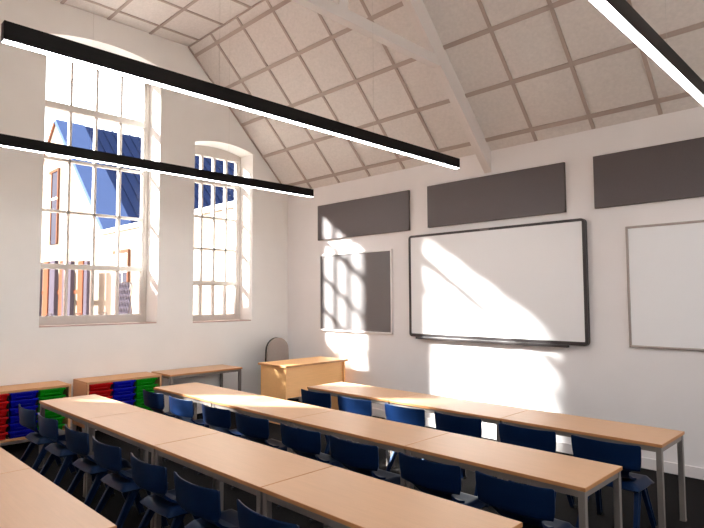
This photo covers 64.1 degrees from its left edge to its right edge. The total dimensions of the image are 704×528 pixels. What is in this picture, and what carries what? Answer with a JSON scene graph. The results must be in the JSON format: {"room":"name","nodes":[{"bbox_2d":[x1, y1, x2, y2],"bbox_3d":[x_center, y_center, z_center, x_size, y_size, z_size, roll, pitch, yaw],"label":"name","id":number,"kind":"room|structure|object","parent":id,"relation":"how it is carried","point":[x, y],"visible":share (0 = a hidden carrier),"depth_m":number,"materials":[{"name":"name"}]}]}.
{"room":"classroom","nodes":[
{"label":"classroom","id":0,"kind":"room"},
{"bbox_2d":[0,0,287,425],"bbox_3d":[-3.315,-0.571,7.308,0.485,5.643,6.459,-4,-5,45],"label":"wall","id":1,"kind":"structure","parent":0,"point":[29,353],"depth_m":7.66,"materials":[{"name":"paint"}]},
{"bbox_2d":[39,55,156,327],"bbox_3d":[-3.300,-1.027,7.320,0.417,3.620,1.450,-4,-5,45],"label":"window","id":2,"kind":"structure","parent":1,"relation":"in","point":[140,318],"depth_m":7.47,"materials":[{"name":"paint"}]},
{"bbox_2d":[0,405,218,445],"bbox_3d":[-3.131,2.006,6.967,0.018,0.102,5.912,-4,-5,45],"label":"baseboard","id":3,"kind":"structure","parent":1,"relation":"attached to","point":[199,408],"depth_m":6.40,"materials":[{"name":"paint"}]},
{"bbox_2d":[193,145,250,322],"bbox_3d":[-2.060,-0.473,8.539,0.417,2.682,1.006,-4,-5,45],"label":"window","id":4,"kind":"structure","parent":1,"relation":"in","point":[213,153],"depth_m":8.72,"materials":[{"name":"paint"}]},
{"bbox_2d":[188,46,281,183],"bbox_3d":[-1.706,-2.141,8.679,0.021,1.916,1.846,-4,-5,45],"label":"trim","id":5,"kind":"structure","parent":1,"relation":"attached to","point":[188,46],"depth_m":8.67,"materials":[{"name":"white wood"}]},
{"bbox_2d":[0,401,703,527],"bbox_3d":[0.380,1.918,3.501,10.854,0.176,6.459,-4,-5,45],"label":"floor","id":6,"kind":"structure","parent":0,"point":[694,487],"depth_m":4.58,"materials":[{"name":"carpet"}]},
{"bbox_2d":[0,447,30,473],"bbox_3d":[-2.482,1.524,3.496,1.197,0.635,0.527,-4,-5,45],"label":"table","id":7,"kind":"object","parent":6,"relation":"on","point":[8,462],"visible":0.38,"depth_m":3.37,"materials":[{"name":"brown wood"}]},
{"bbox_2d":[0,380,70,442],"bbox_3d":[-3.637,1.677,6.144,0.441,0.662,0.909,-4,-5,45],"label":"storage unit","id":8,"kind":"object","parent":6,"relation":"on","point":[8,389],"visible":0.22,"depth_m":6.18,"materials":[{"name":"brown wood"}]},
{"bbox_2d":[0,432,7,439],"bbox_3d":[-3.827,1.802,5.913,0.408,0.073,0.265,-4,-5,45],"label":"tray","id":9,"kind":"object","parent":8,"relation":"on","point":[2,434],"visible":0.94,"depth_m":5.86,"materials":[{"name":"red plastic"}]},
{"bbox_2d":[0,424,7,431],"bbox_3d":[-3.827,1.722,5.918,0.408,0.073,0.265,-4,-5,45],"label":"tray","id":10,"kind":"object","parent":8,"relation":"in","point":[2,426],"visible":0.92,"depth_m":5.86,"materials":[{"name":"red plastic"}]},
{"bbox_2d":[0,416,8,424],"bbox_3d":[-3.827,1.641,5.922,0.408,0.073,0.265,-4,-5,45],"label":"tray","id":11,"kind":"object","parent":8,"relation":"in","point":[3,419],"visible":0.91,"depth_m":5.86,"materials":[{"name":"red plastic"}]},
{"bbox_2d":[0,408,8,416],"bbox_3d":[-3.828,1.561,5.927,0.408,0.073,0.265,-4,-5,45],"label":"tray","id":12,"kind":"object","parent":8,"relation":"in","point":[3,412],"visible":0.93,"depth_m":5.87,"materials":[{"name":"red plastic"}]},
{"bbox_2d":[0,401,8,408],"bbox_3d":[-3.828,1.481,5.932,0.408,0.073,0.265,-4,-5,45],"label":"tray","id":13,"kind":"object","parent":8,"relation":"in","point":[3,404],"visible":0.93,"depth_m":5.87,"materials":[{"name":"red plastic"}]},
{"bbox_2d":[0,393,8,400],"bbox_3d":[-3.829,1.401,5.937,0.408,0.073,0.265,-4,-5,45],"label":"tray","id":14,"kind":"object","parent":8,"relation":"in","point":[3,397],"visible":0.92,"depth_m":5.87,"materials":[{"name":"red plastic"}]},
{"bbox_2d":[8,428,36,438],"bbox_3d":[-3.631,1.813,6.109,0.408,0.073,0.265,-4,-5,45],"label":"tray","id":15,"kind":"object","parent":8,"relation":"on","point":[21,432],"visible":0.52,"depth_m":5.97,"materials":[{"name":"blue plastic"}]},
{"bbox_2d":[8,420,37,430],"bbox_3d":[-3.632,1.733,6.114,0.408,0.073,0.265,-4,-5,45],"label":"tray","id":16,"kind":"object","parent":8,"relation":"in","point":[11,426],"visible":0.41,"depth_m":5.95,"materials":[{"name":"blue plastic"}]},
{"bbox_2d":[8,413,37,422],"bbox_3d":[-3.632,1.653,6.119,0.408,0.073,0.265,-4,-5,45],"label":"tray","id":17,"kind":"object","parent":8,"relation":"in","point":[12,418],"visible":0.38,"depth_m":5.94,"materials":[{"name":"blue plastic"}]},
{"bbox_2d":[9,405,37,414],"bbox_3d":[-3.632,1.572,6.124,0.408,0.073,0.265,-4,-5,45],"label":"tray","id":18,"kind":"object","parent":8,"relation":"in","point":[14,410],"visible":0.5,"depth_m":5.97,"materials":[{"name":"blue plastic"}]},
{"bbox_2d":[9,397,37,407],"bbox_3d":[-3.633,1.492,6.129,0.408,0.073,0.265,-4,-5,45],"label":"tray","id":19,"kind":"object","parent":8,"relation":"in","point":[26,401],"visible":0.59,"depth_m":6.01,"materials":[{"name":"blue plastic"}]},
{"bbox_2d":[9,390,37,399],"bbox_3d":[-3.633,1.412,6.134,0.408,0.073,0.265,-4,-5,45],"label":"tray","id":20,"kind":"object","parent":8,"relation":"in","point":[27,394],"visible":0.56,"depth_m":6.00,"materials":[{"name":"blue plastic"}]},
{"bbox_2d":[37,410,61,417],"bbox_3d":[-3.437,1.664,6.316,0.408,0.073,0.265,-4,-5,45],"label":"tray","id":21,"kind":"object","parent":8,"relation":"in","point":[48,414],"visible":0.11,"depth_m":6.18,"materials":[{"name":"green plastic"}]},
{"bbox_2d":[37,423,64,429],"bbox_3d":[-3.436,1.824,6.306,0.408,0.073,0.265,-4,-5,45],"label":"tray","id":22,"kind":"object","parent":8,"relation":"on","point":[60,425],"visible":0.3,"depth_m":6.25,"materials":[{"name":"green plastic"}]},
{"bbox_2d":[37,416,64,425],"bbox_3d":[-3.436,1.744,6.311,0.408,0.073,0.265,-4,-5,45],"label":"tray","id":23,"kind":"object","parent":8,"relation":"in","point":[59,418],"visible":0.23,"depth_m":6.25,"materials":[{"name":"green plastic"}]},
{"bbox_2d":[38,394,65,403],"bbox_3d":[-3.438,1.503,6.326,0.408,0.073,0.265,-4,-5,45],"label":"tray","id":24,"kind":"object","parent":8,"relation":"in","point":[58,396],"visible":0.37,"depth_m":6.20,"materials":[{"name":"green plastic"}]},
{"bbox_2d":[38,387,65,396],"bbox_3d":[-3.438,1.423,6.331,0.408,0.073,0.265,-4,-5,45],"label":"tray","id":25,"kind":"object","parent":8,"relation":"in","point":[54,391],"visible":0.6,"depth_m":6.20,"materials":[{"name":"green plastic"}]},
{"bbox_2d":[18,404,76,474],"bbox_3d":[-2.855,1.629,5.226,0.466,0.641,0.443,-4,-5,45],"label":"chair","id":26,"kind":"object","parent":6,"relation":"on","point":[27,417],"visible":0.55,"depth_m":5.08,"materials":[{"name":"blue plastic"}]},
{"bbox_2d":[0,468,116,527],"bbox_3d":[-1.630,1.469,2.653,1.197,0.635,0.527,-4,-5,45],"label":"table","id":27,"kind":"object","parent":6,"relation":"on","point":[28,499],"visible":1,"depth_m":2.67,"materials":[{"name":"brown wood"}]},
{"bbox_2d":[38,412,100,488],"bbox_3d":[-2.451,1.602,4.826,0.466,0.641,0.443,-4,-5,45],"label":"chair","id":28,"kind":"object","parent":6,"relation":"on","point":[48,428],"visible":0.49,"depth_m":4.67,"materials":[{"name":"blue plastic"}]},
{"bbox_2d":[38,394,145,497],"bbox_3d":[-2.424,1.628,5.201,1.197,0.635,0.527,-4,-5,45],"label":"table","id":29,"kind":"object","parent":6,"relation":"on","point":[79,409],"visible":0.52,"depth_m":5.14,"materials":[{"name":"brown wood"}]},
{"bbox_2d":[65,424,134,508],"bbox_3d":[-1.981,1.572,4.361,0.466,0.641,0.443,-4,-5,45],"label":"chair","id":30,"kind":"object","parent":6,"relation":"on","point":[77,442],"visible":0.51,"depth_m":4.21,"materials":[{"name":"blue plastic"}]},
{"bbox_2d":[72,372,161,431],"bbox_3d":[-2.876,1.721,6.911,0.441,0.662,0.909,-4,-5,45],"label":"storage unit","id":31,"kind":"object","parent":6,"relation":"on","point":[80,385],"visible":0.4,"depth_m":6.74,"materials":[{"name":"brown wood"}]},
{"bbox_2d":[89,389,112,395],"bbox_3d":[-3.067,1.524,6.699,0.408,0.073,0.265,-4,-5,45],"label":"tray","id":32,"kind":"object","parent":31,"relation":"in","point":[103,392],"visible":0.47,"depth_m":6.59,"materials":[{"name":"red plastic"}]},
{"bbox_2d":[89,382,112,390],"bbox_3d":[-3.068,1.444,6.704,0.408,0.073,0.265,-4,-5,45],"label":"tray","id":33,"kind":"object","parent":31,"relation":"in","point":[99,386],"visible":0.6,"depth_m":6.58,"materials":[{"name":"red plastic"}]},
{"bbox_2d":[112,393,135,400],"bbox_3d":[-2.872,1.616,6.891,0.408,0.073,0.265,-4,-5,45],"label":"tray","id":34,"kind":"object","parent":31,"relation":"in","point":[127,396],"visible":0.62,"depth_m":6.77,"materials":[{"name":"blue plastic"}]},
{"bbox_2d":[112,386,135,394],"bbox_3d":[-2.872,1.536,6.896,0.408,0.073,0.265,-4,-5,45],"label":"tray","id":35,"kind":"object","parent":31,"relation":"in","point":[129,389],"visible":0.62,"depth_m":6.78,"materials":[{"name":"blue plastic"}]},
{"bbox_2d":[112,380,135,387],"bbox_3d":[-2.873,1.455,6.901,0.408,0.073,0.265,-4,-5,45],"label":"tray","id":36,"kind":"object","parent":31,"relation":"in","point":[126,383],"visible":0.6,"depth_m":6.76,"materials":[{"name":"blue plastic"}]},
{"bbox_2d":[119,399,135,404],"bbox_3d":[-2.871,1.696,6.886,0.408,0.073,0.265,-4,-5,45],"label":"tray","id":37,"kind":"object","parent":31,"relation":"in","point":[131,401],"visible":0.3,"depth_m":6.81,"materials":[{"name":"blue plastic"}]},
{"bbox_2d":[135,398,143,404],"bbox_3d":[-2.676,1.707,7.083,0.408,0.073,0.265,-4,-5,45],"label":"tray","id":38,"kind":"object","parent":31,"relation":"in","point":[139,401],"visible":0.28,"depth_m":6.90,"materials":[{"name":"green plastic"}]},
{"bbox_2d":[135,404,151,409],"bbox_3d":[-2.676,1.787,7.078,0.408,0.073,0.265,-4,-5,45],"label":"tray","id":39,"kind":"object","parent":31,"relation":"in","point":[143,406],"visible":0.12,"depth_m":6.96,"materials":[{"name":"green plastic"}]},
{"bbox_2d":[135,390,153,398],"bbox_3d":[-2.676,1.627,7.088,0.408,0.073,0.265,-4,-5,45],"label":"tray","id":40,"kind":"object","parent":31,"relation":"in","point":[138,394],"visible":0.26,"depth_m":6.91,"materials":[{"name":"green plastic"}]},
{"bbox_2d":[135,384,156,391],"bbox_3d":[-2.677,1.547,7.093,0.408,0.073,0.265,-4,-5,45],"label":"tray","id":41,"kind":"object","parent":31,"relation":"in","point":[146,387],"visible":0.59,"depth_m":6.96,"materials":[{"name":"green plastic"}]},
{"bbox_2d":[135,377,156,384],"bbox_3d":[-2.677,1.466,7.098,0.408,0.073,0.265,-4,-5,45],"label":"tray","id":42,"kind":"object","parent":31,"relation":"in","point":[146,380],"visible":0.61,"depth_m":6.97,"materials":[{"name":"green plastic"}]},
{"bbox_2d":[92,436,169,527],"bbox_3d":[-1.583,1.546,3.968,0.466,0.641,0.443,-4,-5,45],"label":"chair","id":43,"kind":"object","parent":6,"relation":"on","point":[108,457],"visible":0.69,"depth_m":3.83,"materials":[{"name":"blue plastic"}]},
{"bbox_2d":[85,410,219,527],"bbox_3d":[-1.571,1.573,4.358,1.197,0.635,0.527,-4,-5,45],"label":"table","id":44,"kind":"object","parent":6,"relation":"on","point":[146,429],"visible":0.51,"depth_m":4.30,"materials":[{"name":"brown wood"}]},
{"bbox_2d":[130,453,199,527],"bbox_3d":[-1.134,1.517,3.525,0.466,0.641,0.443,-4,-5,45],"label":"chair","id":45,"kind":"object","parent":6,"relation":"on","point":[149,477],"visible":0.75,"depth_m":3.38,"materials":[{"name":"blue plastic"}]},
{"bbox_2d":[138,389,192,449],"bbox_3d":[-1.998,1.675,6.058,0.466,0.641,0.443,-4,-5,45],"label":"chair","id":46,"kind":"object","parent":6,"relation":"on","point":[155,401],"visible":0.41,"depth_m":5.90,"materials":[{"name":"blue plastic"}]},
{"bbox_2d":[164,395,208,469],"bbox_3d":[-1.578,1.648,5.643,0.466,0.641,0.443,-4,-5,45],"label":"chair","id":47,"kind":"object","parent":6,"relation":"on","point":[184,409],"visible":0.47,"depth_m":5.49,"materials":[{"name":"blue plastic"}]},
{"bbox_2d":[151,364,241,413],"bbox_3d":[-2.096,1.764,7.643,0.518,0.657,1.084,-4,-5,45],"label":"side table","id":48,"kind":"object","parent":6,"relation":"on","point":[171,374],"visible":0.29,"depth_m":7.55,"materials":[{"name":"brown wood"}]},
{"bbox_2d":[154,382,252,428],"bbox_3d":[-1.598,1.673,6.002,1.197,0.635,0.527,-4,-5,45],"label":"table","id":49,"kind":"object","parent":6,"relation":"on","point":[200,393],"visible":0.42,"depth_m":5.95,"materials":[{"name":"brown wood"}]},
{"bbox_2d":[174,471,238,527],"bbox_3d":[-0.730,1.491,3.125,0.466,0.641,0.443,-4,-5,45],"label":"chair","id":50,"kind":"object","parent":6,"relation":"on","point":[204,503],"visible":0.88,"depth_m":2.98,"materials":[{"name":"blue plastic"}]},
{"bbox_2d":[197,403,250,483],"bbox_3d":[-1.123,1.619,5.194,0.466,0.641,0.443,-4,-5,45],"label":"chair","id":51,"kind":"object","parent":6,"relation":"on","point":[219,419],"visible":0.41,"depth_m":5.04,"materials":[{"name":"blue plastic"}]},
{"bbox_2d":[154,432,332,527],"bbox_3d":[-0.717,1.517,3.514,1.197,0.635,0.527,-4,-5,45],"label":"table","id":52,"kind":"object","parent":6,"relation":"on","point":[249,466],"visible":0.66,"depth_m":3.43,"materials":[{"name":"brown wood"}]},
{"bbox_2d":[231,412,286,489],"bbox_3d":[-0.729,1.593,4.803,0.466,0.641,0.443,-4,-5,45],"label":"chair","id":53,"kind":"object","parent":6,"relation":"on","point":[256,430],"visible":0.44,"depth_m":4.66,"materials":[{"name":"blue plastic"}]},
{"bbox_2d":[237,499,299,527],"bbox_3d":[-0.282,1.462,2.682,0.466,0.641,0.443,-4,-5,45],"label":"chair","id":54,"kind":"object","parent":6,"relation":"on","point":[247,518],"visible":1,"depth_m":2.57,"materials":[{"name":"blue plastic"}]},
{"bbox_2d":[211,394,333,454],"bbox_3d":[-0.745,1.618,5.159,1.197,0.635,0.527,-4,-5,45],"label":"table","id":55,"kind":"object","parent":6,"relation":"on","point":[277,410],"visible":0.46,"depth_m":5.07,"materials":[{"name":"brown wood"}]},
{"bbox_2d":[265,337,299,402],"bbox_3d":[-0.996,1.621,8.416,0.570,1.027,0.545,-4,-5,45],"label":"office chair","id":56,"kind":"object","parent":6,"relation":"on","point":[276,349],"visible":0.35,"depth_m":8.49,"materials":[{"name":"grey fabric"}]},
{"bbox_2d":[266,337,288,361],"bbox_3d":[-1.125,1.385,8.526,0.040,0.538,0.428,-4,-5,45],"label":"backrest","id":57,"kind":"object","parent":56,"relation":"on","point":[277,349],"depth_m":8.50,"materials":[{"name":"grey fabric"}]},
{"bbox_2d":[258,356,347,424],"bbox_3d":[-0.658,1.710,7.701,0.593,0.759,1.114,-4,-5,45],"label":"desk","id":58,"kind":"object","parent":6,"relation":"on","point":[281,379],"visible":0.74,"depth_m":7.44,"materials":[{"name":"brown wood"}]},
{"bbox_2d":[276,423,344,522],"bbox_3d":[-0.283,1.564,4.364,0.466,0.641,0.443,-4,-5,45],"label":"chair","id":59,"kind":"object","parent":6,"relation":"on","point":[305,443],"visible":0.55,"depth_m":4.22,"materials":[{"name":"blue plastic"}]},
{"bbox_2d":[301,389,351,453],"bbox_3d":[-0.270,1.665,6.017,0.466,0.641,0.443,-4,-5,45],"label":"chair","id":60,"kind":"object","parent":6,"relation":"on","point":[308,397],"visible":0.2,"depth_m":5.84,"materials":[{"name":"blue plastic"}]},
{"bbox_2d":[307,382,421,465],"bbox_3d":[0.112,1.665,5.998,1.197,0.635,0.527,-4,-5,45],"label":"table","id":61,"kind":"object","parent":6,"relation":"on","point":[377,395],"visible":0.43,"depth_m":5.90,"materials":[{"name":"brown wood"}]},
{"bbox_2d":[330,435,399,484],"bbox_3d":[0.121,1.538,3.964,0.466,0.641,0.443,-4,-5,45],"label":"chair","id":62,"kind":"object","parent":6,"relation":"on","point":[363,459],"visible":0.58,"depth_m":3.83,"materials":[{"name":"blue plastic"}]},
{"bbox_2d":[337,395,395,459],"bbox_3d":[0.135,1.639,5.617,0.466,0.641,0.443,-4,-5,45],"label":"chair","id":63,"kind":"object","parent":6,"relation":"on","point":[357,406],"visible":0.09,"depth_m":5.45,"materials":[{"name":"blue plastic"}]},
{"bbox_2d":[290,410,449,486],"bbox_3d":[0.107,1.562,4.317,1.197,0.635,0.527,-4,-5,45],"label":"table","id":64,"kind":"object","parent":6,"relation":"on","point":[367,430],"visible":0.51,"depth_m":4.22,"materials":[{"name":"brown wood"}]},
{"bbox_2d":[261,466,522,527],"bbox_3d":[0.136,1.462,2.670,1.197,0.635,0.527,-4,-5,45],"label":"table","id":65,"kind":"object","parent":6,"relation":"on","point":[335,497],"visible":1,"depth_m":2.69,"materials":[{"name":"brown wood"}]},
{"bbox_2d":[385,403,441,471],"bbox_3d":[0.586,1.610,5.171,0.466,0.641,0.443,-4,-5,45],"label":"chair","id":66,"kind":"object","parent":6,"relation":"on","point":[411,416],"visible":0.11,"depth_m":5.03,"materials":[{"name":"blue plastic"}]},
{"bbox_2d":[399,452,488,508],"bbox_3d":[0.579,1.508,3.511,0.466,0.641,0.443,-4,-5,45],"label":"chair","id":67,"kind":"object","parent":6,"relation":"on","point":[443,481],"visible":0.56,"depth_m":3.38,"materials":[{"name":"blue plastic"}]},
{"bbox_2d":[389,393,529,479],"bbox_3d":[0.964,1.610,5.156,1.197,0.635,0.527,-4,-5,45],"label":"table","id":68,"kind":"object","parent":6,"relation":"on","point":[491,413],"visible":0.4,"depth_m":5.06,"materials":[{"name":"brown wood"}]},
{"bbox_2d":[434,412,496,496],"bbox_3d":[0.991,1.583,4.772,0.466,0.641,0.443,-4,-5,45],"label":"chair","id":69,"kind":"object","parent":6,"relation":"on","point":[472,427],"visible":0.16,"depth_m":4.62,"materials":[{"name":"blue plastic"}]},
{"bbox_2d":[404,432,622,527],"bbox_3d":[0.960,1.507,3.474,1.197,0.635,0.527,-4,-5,45],"label":"table","id":70,"kind":"object","parent":6,"relation":"on","point":[580,478],"visible":0.82,"depth_m":3.30,"materials":[{"name":"brown wood"}]},
{"bbox_2d":[475,471,574,527],"bbox_3d":[0.980,1.482,3.115,0.466,0.641,0.443,-4,-5,45],"label":"chair","id":71,"kind":"object","parent":6,"relation":"on","point":[533,506],"visible":0.8,"depth_m":2.98,"materials":[{"name":"blue plastic"}]},
{"bbox_2d":[498,422,575,507],"bbox_3d":[1.429,1.555,4.338,0.466,0.641,0.443,-4,-5,45],"label":"chair","id":72,"kind":"object","parent":6,"relation":"on","point":[542,440],"visible":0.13,"depth_m":4.19,"materials":[{"name":"blue plastic"}]},
{"bbox_2d":[500,409,686,527],"bbox_3d":[1.817,1.554,4.313,1.197,0.635,0.527,-4,-5,45],"label":"table","id":73,"kind":"object","parent":6,"relation":"on","point":[654,439],"visible":0.74,"depth_m":4.08,"materials":[{"name":"brown wood"}]},
{"bbox_2d":[571,435,657,527],"bbox_3d":[1.840,1.528,3.932,0.466,0.641,0.443,-4,-5,45],"label":"chair","id":74,"kind":"object","parent":6,"relation":"on","point":[628,457],"visible":0.59,"depth_m":3.80,"materials":[{"name":"blue plastic"}]},
{"bbox_2d":[55,0,703,188],"bbox_3d":[0.360,-2.517,3.772,9.918,2.065,5.965,-4,-5,45],"label":"ceiling","id":75,"kind":"structure","parent":0,"point":[528,71],"depth_m":6.52,"materials":[{"name":"tile"}]},
{"bbox_2d":[0,21,313,196],"bbox_3d":[-2.028,-2.118,6.174,0.060,2.263,4.219,-4,-5,45],"label":"pendant light","id":76,"kind":"object","parent":75,"relation":"hanging from","point":[9,141],"visible":1,"depth_m":5.88,"materials":[{"name":"black metal"}]},
{"bbox_2d":[0,145,310,196],"bbox_3d":[-2.023,-0.991,6.105,0.053,0.003,4.212,-4,-5,45],"label":"diffuser","id":77,"kind":"object","parent":76,"relation":"attached to","point":[21,147],"depth_m":5.96,"materials":[{"name":"white plastic"}]},
{"bbox_2d":[1,20,459,168],"bbox_3d":[-0.370,-2.226,4.535,0.060,2.263,4.219,-4,-5,45],"label":"pendant light","id":78,"kind":"object","parent":75,"relation":"hanging from","point":[13,34],"visible":1,"depth_m":3.75,"materials":[{"name":"black metal"}]},
{"bbox_2d":[291,0,490,172],"bbox_3d":[-0.485,-2.275,4.597,0.092,2.158,5.930,-4,-5,45],"label":"roof truss","id":79,"kind":"object","parent":75,"relation":"attached to","point":[433,54],"visible":1,"depth_m":5.81,"materials":[{"name":"white paint"}]},
{"bbox_2d":[588,0,703,106],"bbox_3d":[1.323,-2.336,2.862,0.060,2.263,4.219,-4,-5,45],"label":"pendant light","id":80,"kind":"object","parent":75,"relation":"hanging from","point":[620,13],"visible":1,"depth_m":3.09,"materials":[{"name":"black metal"}]},
{"bbox_2d":[287,106,703,467],"bbox_3d":[2.552,0.375,5.800,9.883,3.516,0.265,-4,-5,45],"label":"wall","id":81,"kind":"structure","parent":0,"point":[607,378],"depth_m":6.05,"materials":[{"name":"paint"}]},
{"bbox_2d":[319,249,392,333],"bbox_3d":[0.025,0.403,8.097,1.465,1.155,0.031,-4,-5,45],"label":"pinboard","id":82,"kind":"object","parent":81,"relation":"attached to","point":[356,288],"visible":1,"depth_m":8.05,"materials":[{"name":"fabric"}]},
{"bbox_2d":[318,190,409,240],"bbox_3d":[0.120,-0.670,8.062,1.802,0.536,0.032,-4,-5,45],"label":"acoustic panel","id":83,"kind":"object","parent":81,"relation":"attached to","point":[385,213],"visible":1,"depth_m":7.97,"materials":[{"name":"grey fabric"}]},
{"bbox_2d":[427,162,566,227],"bbox_3d":[1.618,-0.772,6.583,1.804,0.534,0.032,-4,-5,45],"label":"acoustic panel","id":84,"kind":"object","parent":81,"relation":"attached to","point":[541,190],"visible":1,"depth_m":6.48,"materials":[{"name":"grey fabric"}]},
{"bbox_2d":[291,396,703,479],"bbox_3d":[2.460,1.898,5.606,9.883,0.102,0.018,-4,-5,45],"label":"baseboard","id":85,"kind":"structure","parent":81,"relation":"attached to","point":[647,463],"depth_m":5.31,"materials":[{"name":"paint"}]},
{"bbox_2d":[408,218,589,347],"bbox_3d":[1.579,0.247,6.540,2.311,1.334,0.065,-4,-5,45],"label":"whiteboard","id":86,"kind":"object","parent":81,"relation":"attached to","point":[522,284],"visible":1,"depth_m":6.37,"materials":[{"name":"plastic"}]},
{"bbox_2d":[416,336,568,347],"bbox_3d":[1.538,0.899,6.531,1.993,0.032,0.048,-4,-5,45],"label":"tray","id":87,"kind":"object","parent":86,"relation":"on","point":[563,344],"depth_m":6.36,"materials":[{"name":"grey metal"}]},
{"bbox_2d":[593,137,703,208],"bbox_3d":[3.119,-0.872,5.098,1.818,0.535,0.032,-4,-5,45],"label":"acoustic panel","id":88,"kind":"object","parent":81,"relation":"attached to","point":[674,170],"visible":1,"depth_m":5.35,"materials":[{"name":"grey fabric"}]},
{"bbox_2d":[625,220,703,350],"bbox_3d":[3.491,0.168,4.675,2.272,1.174,0.026,-4,-5,45],"label":"whiteboard","id":89,"kind":"object","parent":81,"relation":"attached to","point":[665,261],"visible":1,"depth_m":5.22,"materials":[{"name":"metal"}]},
{"label":"outside","id":90,"kind":"structure","parent":0,"visible":0},
{"bbox_3d":[-1.043,2.489,9.061,70.592,0.256,52.944,-4,-5,45],"label":"ground","id":91,"kind":"structure","parent":90,"visible":0},
{"bbox_2d":[39,261,89,315],"bbox_3d":[-8.091,1.326,15.627,3.988,2.912,0.115,-4,-5,45],"label":"fence","id":92,"kind":"object","parent":91,"relation":"on","point":[48,277],"visible":0.41,"depth_m":15.57,"materials":[{"name":"wood"}]},
{"bbox_2d":[41,119,233,315],"bbox_3d":[-3.196,-0.493,19.414,15.843,7.931,11.524,-4,-5,45],"label":"neighbouring building","id":93,"kind":"structure","parent":91,"relation":"on","point":[54,172],"depth_m":15.80,"materials":[{"name":"white paint"}]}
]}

